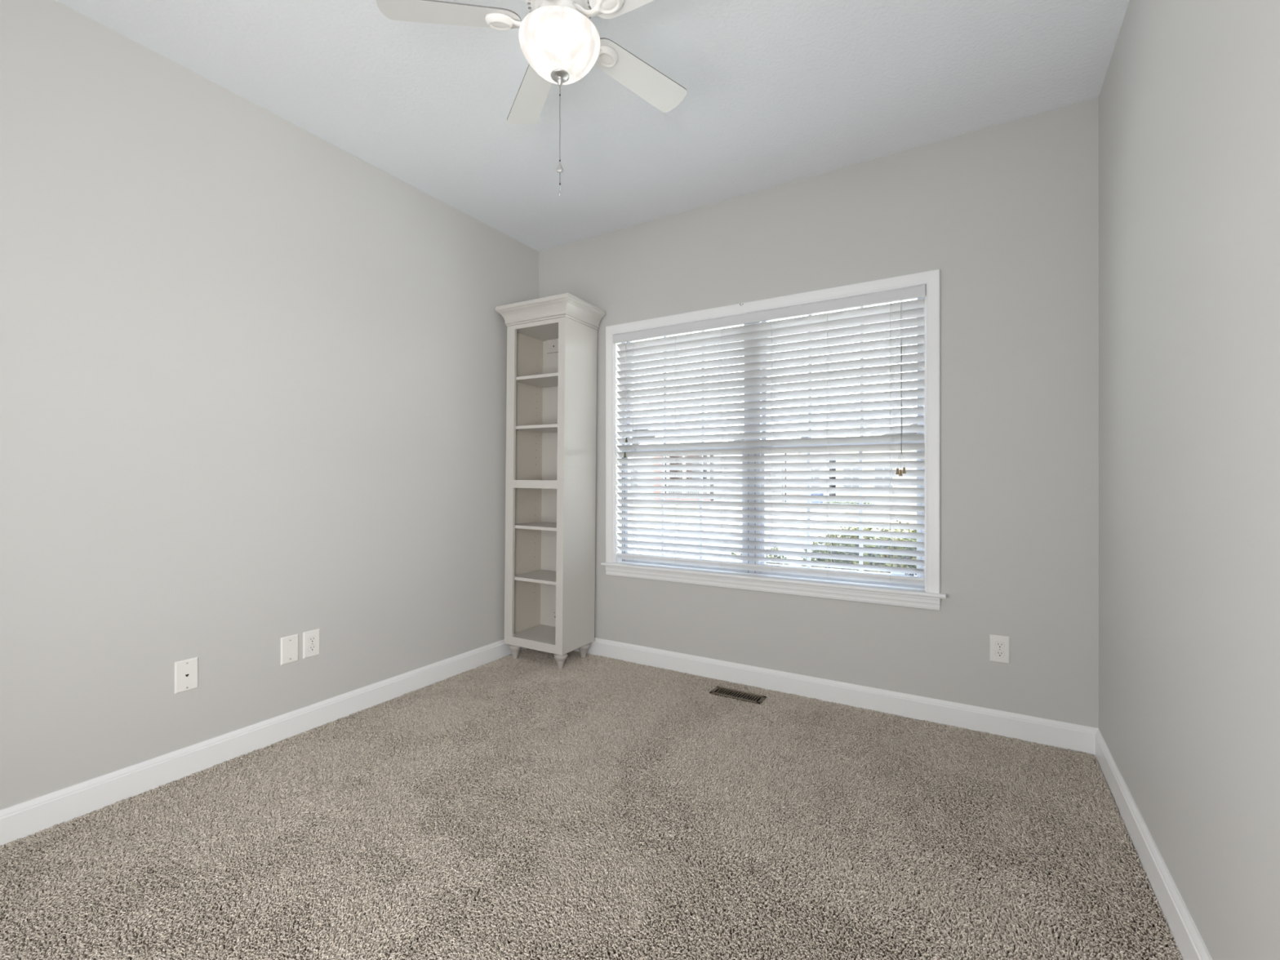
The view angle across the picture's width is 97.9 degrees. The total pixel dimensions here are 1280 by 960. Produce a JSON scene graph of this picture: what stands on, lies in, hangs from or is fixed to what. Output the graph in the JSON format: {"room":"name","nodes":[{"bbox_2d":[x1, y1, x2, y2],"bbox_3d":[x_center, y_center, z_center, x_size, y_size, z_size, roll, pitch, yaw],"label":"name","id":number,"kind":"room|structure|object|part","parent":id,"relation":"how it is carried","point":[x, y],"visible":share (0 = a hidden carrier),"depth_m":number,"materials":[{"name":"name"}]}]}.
{"room":"empty bedroom","nodes":[
{"label":"empty bedroom","id":0,"kind":"room"},
{"bbox_2d":[0,0,538,809],"bbox_3d":[-1.618,-0.218,2.580,0.150,2.773,3.590,0,0,31],"label":"wall","id":1,"kind":"structure","parent":0,"point":[253,372],"depth_m":2.24,"materials":[{"name":"paint"}]},
{"bbox_2d":[174,657,198,693],"bbox_3d":[-1.769,0.765,2.177,0.008,0.122,0.076,0,0,31],"label":"phone jack","id":2,"kind":"object","parent":1,"relation":"attached to","point":[186,671],"visible":1,"depth_m":2.17,"materials":[{"name":"white plastic"}]},
{"bbox_2d":[0,639,527,846],"bbox_3d":[-1.560,1.107,2.517,0.014,0.123,3.300,0,0,31],"label":"baseboard","id":3,"kind":"structure","parent":1,"relation":"attached to","point":[22,820],"depth_m":2.24,"materials":[{"name":"white paint"}]},
{"bbox_2d":[280,633,298,665],"bbox_3d":[-1.572,0.764,2.504,0.008,0.122,0.076,0,0,31],"label":"blank wall plate","id":4,"kind":"object","parent":1,"relation":"attached to","point":[289,644],"visible":1,"depth_m":2.50,"materials":[{"name":"white plastic"}]},
{"bbox_2d":[302,628,319,658],"bbox_3d":[-1.522,0.762,2.586,0.009,0.122,0.076,0,0,31],"label":"wall outlet","id":5,"kind":"object","parent":1,"relation":"attached to","point":[311,639],"visible":1,"depth_m":2.58,"materials":[{"name":"white plastic"}]},
{"bbox_2d":[307,644,315,651],"bbox_3d":[-1.520,0.781,2.584,0.003,0.029,0.036,0,0,31],"label":"receptacle","id":6,"kind":"object","parent":5,"relation":"attached to","point":[311,647],"depth_m":2.58,"materials":[{"name":"white plastic"}]},
{"bbox_2d":[307,635,315,643],"bbox_3d":[-1.520,0.743,2.584,0.003,0.029,0.036,0,0,31],"label":"receptacle","id":7,"kind":"object","parent":5,"relation":"attached to","point":[311,639],"depth_m":2.58,"materials":[{"name":"white plastic"}]},
{"bbox_2d":[0,660,1177,959],"bbox_3d":[-0.234,1.303,1.746,3.383,0.270,3.590,0,0,31],"label":"floor","id":8,"kind":"structure","parent":0,"point":[578,660],"depth_m":1.55,"materials":[{"name":"brown carpet"}]},
{"bbox_2d":[495,293,605,668],"bbox_3d":[-0.583,0.033,3.581,0.574,2.259,0.402,1,0,29],"label":"bookcase","id":9,"kind":"object","parent":8,"relation":"on","point":[552,341],"visible":1,"depth_m":3.56,"materials":[{"name":"beige wood"}]},
{"bbox_3d":[-0.763,0.037,3.727,0.019,2.032,0.325,1,0,29],"label":"panel","id":10,"kind":"part","parent":9,"relation":"part of","materials":[{"name":"beige wood"}]},
{"bbox_3d":[-0.582,1.012,3.615,0.425,0.019,0.317,1,0,29],"label":"panel","id":11,"kind":"part","parent":9,"relation":"part of","materials":[{"name":"grey paint"}]},
{"bbox_3d":[-0.578,0.635,3.614,0.422,0.020,0.311,1,0,29],"label":"shelf","id":12,"kind":"part","parent":9,"relation":"part of","materials":[{"name":"grey paint"}]},
{"bbox_3d":[-0.575,0.305,3.614,0.422,0.020,0.311,1,0,29],"label":"shelf","id":13,"kind":"part","parent":9,"relation":"part of","materials":[{"name":"grey paint"}]},
{"bbox_3d":[-0.655,0.038,3.468,0.463,2.032,0.019,1,0,29],"label":"frame","id":14,"kind":"part","parent":9,"relation":"part of","materials":[{"name":"grey paint"}]},
{"bbox_3d":[-0.569,-0.329,3.613,0.422,0.020,0.311,1,0,29],"label":"shelf","id":15,"kind":"part","parent":9,"relation":"part of","materials":[{"name":"grey paint"}]},
{"bbox_3d":[-0.566,-0.642,3.613,0.422,0.020,0.311,1,0,29],"label":"shelf","id":16,"kind":"part","parent":9,"relation":"part of","materials":[{"name":"grey paint"}]},
{"bbox_3d":[-0.562,-0.962,3.614,0.425,0.018,0.317,1,0,29],"label":"panel","id":17,"kind":"part","parent":9,"relation":"part of","materials":[{"name":"grey paint"}]},
{"bbox_3d":[-0.493,0.030,3.755,0.425,2.012,0.007,1,0,29],"label":"panel","id":18,"kind":"part","parent":9,"relation":"part of","materials":[{"name":"white wood"}]},
{"bbox_3d":[-0.573,-1.037,3.581,0.574,0.118,0.402,1,0,29],"label":"crown moulding","id":19,"kind":"part","parent":9,"relation":"part of","materials":[{"name":"grey paint"}]},
{"bbox_3d":[-0.474,-0.907,3.735,0.378,0.088,0.018,1,0,29],"label":"hanging rail","id":20,"kind":"part","parent":9,"relation":"part of","materials":[{"name":"grey paint"}]},
{"bbox_3d":[-0.377,0.041,3.509,0.019,2.032,0.325,1,0,29],"label":"panel","id":21,"kind":"part","parent":9,"relation":"part of","materials":[{"name":"grey paint"}]},
{"bbox_2d":[709,685,766,704],"bbox_3d":[0.522,1.157,2.977,0.282,0.018,0.108,0,0,32],"label":"floor vent","id":22,"kind":"object","parent":8,"relation":"in","point":[728,694],"visible":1,"depth_m":2.98,"materials":[{"name":"brown metal"}]},
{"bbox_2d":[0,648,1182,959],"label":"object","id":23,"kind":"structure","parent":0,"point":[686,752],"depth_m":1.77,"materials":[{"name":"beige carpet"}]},
{"bbox_2d":[55,0,1129,251],"bbox_3d":[-0.234,-1.680,1.746,3.383,0.150,3.590,0,0,31],"label":"ceiling","id":24,"kind":"structure","parent":0,"point":[780,92],"depth_m":2.27,"materials":[{"name":"white paint"}]},
{"bbox_2d":[376,0,687,185],"bbox_3d":[-0.215,-1.240,1.710,1.000,0.729,1.033,0,0,31],"label":"ceiling fan","id":25,"kind":"object","parent":24,"relation":"hanging from","point":[558,41],"visible":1,"depth_m":1.70,"materials":[{"name":"white"}]},
{"bbox_3d":[-0.572,-1.408,1.686,0.418,0.004,0.121,0,12,-7],"label":"blade","id":26,"kind":"part","parent":25,"relation":"part of","materials":[{"name":"grey"}]},
{"bbox_3d":[-0.385,-1.408,2.021,0.121,0.004,0.418,-13,6,-24],"label":"blade","id":27,"kind":"part","parent":25,"relation":"part of","materials":[{"name":"white wood"}]},
{"bbox_3d":[-0.248,-1.310,1.725,0.250,0.124,0.250,0,0,31],"label":"lamp shade","id":28,"kind":"part","parent":25,"relation":"part of","materials":[{"name":"white glass"}]},
{"bbox_3d":[-0.248,-1.066,1.725,0.004,0.308,0.002,0,0,31],"label":"pull chain","id":29,"kind":"part","parent":25,"relation":"part of","materials":[{"name":"silver metal"}]},
{"bbox_3d":[0.038,-1.408,1.566,0.418,0.004,0.121,0,-12,29],"label":"blade","id":30,"kind":"part","parent":25,"relation":"part of","materials":[{"name":"grey"}]},
{"bbox_3d":[-0.008,-1.408,1.947,0.418,0.004,0.121,0,-12,-43],"label":"blade","id":31,"kind":"part","parent":25,"relation":"part of","materials":[{"name":"grey wood"}]},
{"bbox_2d":[538,97,1098,728],"bbox_3d":[0.650,-0.218,3.210,3.083,2.773,0.170,0,0,31],"label":"wall","id":32,"kind":"structure","parent":0,"point":[1006,214],"depth_m":2.61,"materials":[{"name":"paint"}]},
{"bbox_2d":[600,269,946,610],"bbox_3d":[0.635,-0.186,3.182,1.957,1.612,0.193,0,0,31],"label":"window","id":33,"kind":"structure","parent":32,"relation":"in","point":[928,596],"depth_m":3.01,"materials":[{"name":"white paint"}]},
{"bbox_3d":[-0.194,-0.227,3.609,0.058,1.530,0.018,0,0,31],"label":"casing","id":34,"kind":"part","parent":33,"relation":"part of","materials":[{"name":"white paint"}]},
{"bbox_3d":[0.263,0.154,3.453,0.827,0.704,0.025,0,0,31],"label":"sash","id":35,"kind":"part","parent":33,"relation":"part of","materials":[{"name":"grey plastic"}]},
{"bbox_3d":[0.278,-0.540,3.477,0.827,0.768,0.024,0,0,31],"label":"sash","id":36,"kind":"part","parent":33,"relation":"part of","materials":[{"name":"grey plastic"}]},
{"bbox_2d":[613,284,925,586],"bbox_3d":[0.608,-0.206,3.143,1.791,1.450,0.091,0,0,31],"label":"window blind","id":37,"kind":"object","parent":33,"relation":"attached to","point":[779,331],"visible":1,"depth_m":3.05,"materials":[{"name":"white plastic"}]},
{"bbox_3d":[-0.095,-0.526,3.538,0.003,0.732,0.006,0,0,31],"label":"tilt cord","id":38,"kind":"part","parent":37,"relation":"part of","materials":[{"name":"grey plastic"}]},
{"bbox_3d":[-0.085,-0.573,3.531,0.003,0.638,0.006,0,0,31],"label":"tilt cord","id":39,"kind":"part","parent":37,"relation":"part of","materials":[{"name":"white fabric"}]},
{"bbox_3d":[-0.029,-0.193,3.551,0.047,1.422,0.007,0,0,-43],"label":"ladder cord","id":40,"kind":"part","parent":37,"relation":"part of","materials":[{"name":"white fabric"}]},
{"bbox_3d":[0.229,-0.193,3.395,0.047,1.422,0.007,0,0,-43],"label":"ladder cord","id":41,"kind":"part","parent":37,"relation":"part of","materials":[{"name":"white fabric"}]},
{"bbox_3d":[0.485,-0.193,3.241,0.047,1.422,0.007,0,0,-43],"label":"ladder cord","id":42,"kind":"part","parent":37,"relation":"part of","materials":[{"name":"white fabric"}]},
{"bbox_3d":[0.619,0.497,3.160,1.773,0.042,0.049,0,0,31],"label":"rail","id":43,"kind":"part","parent":37,"relation":"part of","materials":[{"name":"white plastic"}]},
{"bbox_3d":[0.739,-0.193,3.087,0.047,1.422,0.007,0,0,-43],"label":"ladder cord","id":44,"kind":"part","parent":37,"relation":"part of","materials":[{"name":"white fabric"}]},
{"bbox_3d":[0.994,-0.193,2.933,0.047,1.422,0.007,0,0,-43],"label":"ladder cord","id":45,"kind":"part","parent":37,"relation":"part of","materials":[{"name":"white fabric"}]},
{"bbox_3d":[1.254,-0.193,2.777,0.047,1.422,0.007,0,0,-43],"label":"ladder cord","id":46,"kind":"part","parent":37,"relation":"part of","materials":[{"name":"white fabric"}]},
{"bbox_3d":[1.268,-0.468,2.709,0.029,0.848,0.014,0,0,9],"label":"lift cord","id":47,"kind":"part","parent":37,"relation":"part of","materials":[{"name":"white fabric"}]},
{"bbox_3d":[0.599,-0.963,3.130,1.912,0.058,0.018,0,0,31],"label":"casing","id":48,"kind":"part","parent":33,"relation":"part of","materials":[{"name":"white paint"}]},
{"bbox_3d":[0.633,0.548,3.177,1.957,0.020,0.183,0,0,31],"label":"sill","id":49,"kind":"part","parent":33,"relation":"part of","materials":[{"name":"white paint"}]},
{"bbox_3d":[1.047,0.154,2.980,0.818,0.704,0.025,0,0,31],"label":"sash","id":50,"kind":"part","parent":33,"relation":"part of","materials":[{"name":"grey plastic"}]},
{"bbox_3d":[1.062,-0.540,3.004,0.818,0.768,0.024,0,0,31],"label":"sash","id":51,"kind":"part","parent":33,"relation":"part of","materials":[{"name":"grey plastic"}]},
{"bbox_2d":[890,572,915,575],"bbox_3d":[1.323,0.474,2.809,0.110,0.024,0.002,0,0,31],"label":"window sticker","id":52,"kind":"object","parent":33,"relation":"attached to","point":[896,573],"visible":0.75,"depth_m":2.81,"materials":[{"name":"white"}]},
{"bbox_3d":[1.393,-0.227,2.651,0.058,1.530,0.018,0,0,31],"label":"casing","id":53,"kind":"part","parent":33,"relation":"part of","materials":[{"name":"white paint"}]},
{"bbox_2d":[573,637,1098,755],"bbox_3d":[0.602,1.107,3.131,3.083,0.123,0.014,0,0,31],"label":"baseboard","id":54,"kind":"structure","parent":32,"relation":"attached to","point":[1066,735],"depth_m":2.79,"materials":[{"name":"white paint"}]},
{"bbox_2d":[990,634,1009,663],"bbox_3d":[1.625,0.767,2.517,0.076,0.122,0.009,0,0,31],"label":"wall outlet","id":55,"kind":"object","parent":32,"relation":"attached to","point":[999,645],"visible":1,"depth_m":2.52,"materials":[{"name":"white plastic"}]},
{"bbox_2d":[995,649,1004,657],"bbox_3d":[1.623,0.786,2.515,0.036,0.029,0.003,0,0,31],"label":"receptacle","id":56,"kind":"object","parent":55,"relation":"attached to","point":[998,653],"depth_m":2.51,"materials":[{"name":"white plastic"}]},
{"bbox_2d":[995,641,1004,648],"bbox_3d":[1.623,0.748,2.515,0.036,0.029,0.003,0,0,31],"label":"receptacle","id":57,"kind":"object","parent":55,"relation":"attached to","point":[997,644],"depth_m":2.51,"materials":[{"name":"white plastic"}]},
{"bbox_2d":[1098,0,1279,959],"bbox_3d":[1.151,-0.218,0.910,0.150,2.773,3.590,0,0,31],"label":"wall","id":58,"kind":"structure","parent":0,"point":[1189,95],"depth_m":1.30,"materials":[{"name":"paint"}]},
{"bbox_2d":[1095,729,1212,959],"bbox_3d":[1.064,1.107,0.925,0.014,0.124,3.286,0,0,31],"label":"baseboard","id":59,"kind":"structure","parent":58,"relation":"attached to","point":[1188,940],"depth_m":1.57,"materials":[{"name":"white paint"}]},
{"label":"outside","id":60,"kind":"structure","parent":0,"visible":0},
{"bbox_2d":[653,506,848,535],"bbox_3d":[4.030,1.453,22.735,7.279,0.010,16.495,0,0,27],"label":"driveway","id":61,"kind":"structure","parent":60,"point":[722,508],"depth_m":19.67,"materials":[{"name":"concrete"}]},
{"bbox_2d":[810,493,823,502],"bbox_3d":[9.094,1.038,28.614,0.560,0.840,0.660,0,0,31],"label":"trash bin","id":62,"kind":"object","parent":61,"relation":"on","point":[811,494],"visible":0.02,"depth_m":28.39,"materials":[{"name":"blue"}]},
{"bbox_2d":[824,501,876,504],"bbox_3d":[10.054,1.175,26.882,2.554,0.584,1.473,0,0,31],"label":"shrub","id":63,"kind":"object","parent":61,"relation":"on","point":[828,502],"visible":0.27,"depth_m":26.44,"materials":[{"name":"green plant"}]},
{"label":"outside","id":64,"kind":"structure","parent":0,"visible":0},
{"bbox_2d":[630,504,916,539],"bbox_3d":[17.371,1.508,43.592,130.000,0.100,73.400,0,0,31],"label":"ground","id":65,"kind":"structure","parent":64,"point":[639,505],"depth_m":20.20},
{"bbox_2d":[630,416,723,500],"bbox_3d":[0.482,-1.442,39.941,13.930,5.800,9.180,0,0,31],"label":"house","id":66,"kind":"structure","parent":65,"relation":"on","point":[679,485],"depth_m":34.71,"materials":[{"name":"grey"}]},
{"bbox_3d":[-0.507,-0.142,35.253,0.800,1.300,0.030,0,0,31],"label":"pane","id":67,"kind":"part","parent":66,"relation":"part of","materials":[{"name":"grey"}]},
{"bbox_3d":[1.714,-0.142,34.094,0.160,2.600,0.160,0,0,31],"label":"porch post","id":68,"kind":"part","parent":66,"relation":"part of","materials":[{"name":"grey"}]},
{"bbox_3d":[2.709,0.108,35.211,0.650,2.100,0.100,0,0,31],"label":"door","id":69,"kind":"part","parent":66,"relation":"part of","materials":[{"name":"white"}]},
{"bbox_3d":[2.656,-0.142,33.526,0.160,2.600,0.160,0,0,31],"label":"porch post","id":70,"kind":"part","parent":66,"relation":"part of","materials":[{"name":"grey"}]},
{"bbox_3d":[2.902,0.658,33.354,2.600,0.800,0.060,0,0,31],"label":"railing","id":71,"kind":"part","parent":66,"relation":"part of","materials":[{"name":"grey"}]},
{"bbox_3d":[3.707,-0.292,34.591,0.900,1.300,0.030,0,0,31],"label":"pane","id":72,"kind":"part","parent":66,"relation":"part of","materials":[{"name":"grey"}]},
{"bbox_3d":[4.043,-0.142,32.689,0.160,2.600,0.160,0,0,31],"label":"porch post","id":73,"kind":"part","parent":66,"relation":"part of","materials":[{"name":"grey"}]},
{"bbox_2d":[713,431,794,502],"bbox_3d":[8.397,-0.742,35.202,4.280,4.400,9.120,0,0,31],"label":"house","id":74,"kind":"structure","parent":65,"relation":"on","point":[716,470],"depth_m":31.68,"materials":[{"name":"grey"}]},
{"bbox_3d":[5.259,0.408,31.839,1.800,2.100,0.080,0,0,31],"label":"garage door","id":75,"kind":"part","parent":74,"relation":"part of","materials":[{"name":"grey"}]},
{"bbox_3d":[6.971,0.408,30.806,1.800,2.100,0.080,0,0,31],"label":"garage door","id":76,"kind":"part","parent":74,"relation":"part of","materials":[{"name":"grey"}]},
{"bbox_2d":[786,429,835,502],"bbox_3d":[10.918,-0.592,32.945,2.230,4.100,8.380,0,0,31],"label":"house","id":77,"kind":"structure","parent":65,"relation":"on","point":[811,461],"depth_m":29.71,"materials":[{"name":"grey"}]},
{"bbox_3d":[9.169,-0.292,29.416,0.600,1.100,0.030,0,0,31],"label":"pane","id":78,"kind":"part","parent":77,"relation":"part of","materials":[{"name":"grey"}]},
{"bbox_2d":[835,423,916,505],"bbox_3d":[17.640,-1.192,29.035,12.780,5.300,8.130,0,0,31],"label":"house","id":79,"kind":"structure","parent":65,"relation":"on","point":[915,451],"depth_m":27.78,"materials":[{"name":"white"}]},
{"bbox_3d":[10.796,-0.142,28.434,0.800,1.200,0.030,0,0,31],"label":"pane","id":80,"kind":"part","parent":79,"relation":"part of","materials":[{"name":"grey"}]},
{"bbox_3d":[12.081,-0.142,27.660,0.800,1.200,0.030,0,0,31],"label":"pane","id":81,"kind":"part","parent":79,"relation":"part of","materials":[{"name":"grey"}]},
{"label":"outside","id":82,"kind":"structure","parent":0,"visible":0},
{"bbox_2d":[630,551,799,565],"bbox_3d":[-3.247,1.508,9.414,130.000,0.100,6.430,0,0,31],"label":"ground","id":83,"kind":"structure","parent":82,"point":[630,552],"depth_m":10.45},
{"bbox_2d":[730,546,790,564],"bbox_3d":[0.969,0.983,4.572,0.575,0.954,0.710,0,0,31],"label":"shrub","id":84,"kind":"object","parent":83,"relation":"on","point":[774,548],"visible":0.02,"depth_m":4.51,"materials":[{"name":"green plant"}]},
{"bbox_2d":[800,520,916,575],"bbox_3d":[1.862,0.870,4.073,1.489,1.184,0.803,0,0,31],"label":"shrub","id":85,"kind":"object","parent":83,"relation":"on","point":[845,527],"visible":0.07,"depth_m":4.01,"materials":[{"name":"green plant"}]},
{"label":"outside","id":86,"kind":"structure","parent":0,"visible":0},
{"bbox_2d":[630,531,841,559],"bbox_3d":[-4.835,1.448,16.462,100.000,0.020,4.000,0,0,31],"label":"street","id":87,"kind":"structure","parent":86,"point":[631,532],"depth_m":12.39,"materials":[{"name":"grey asphalt"}]}
]}

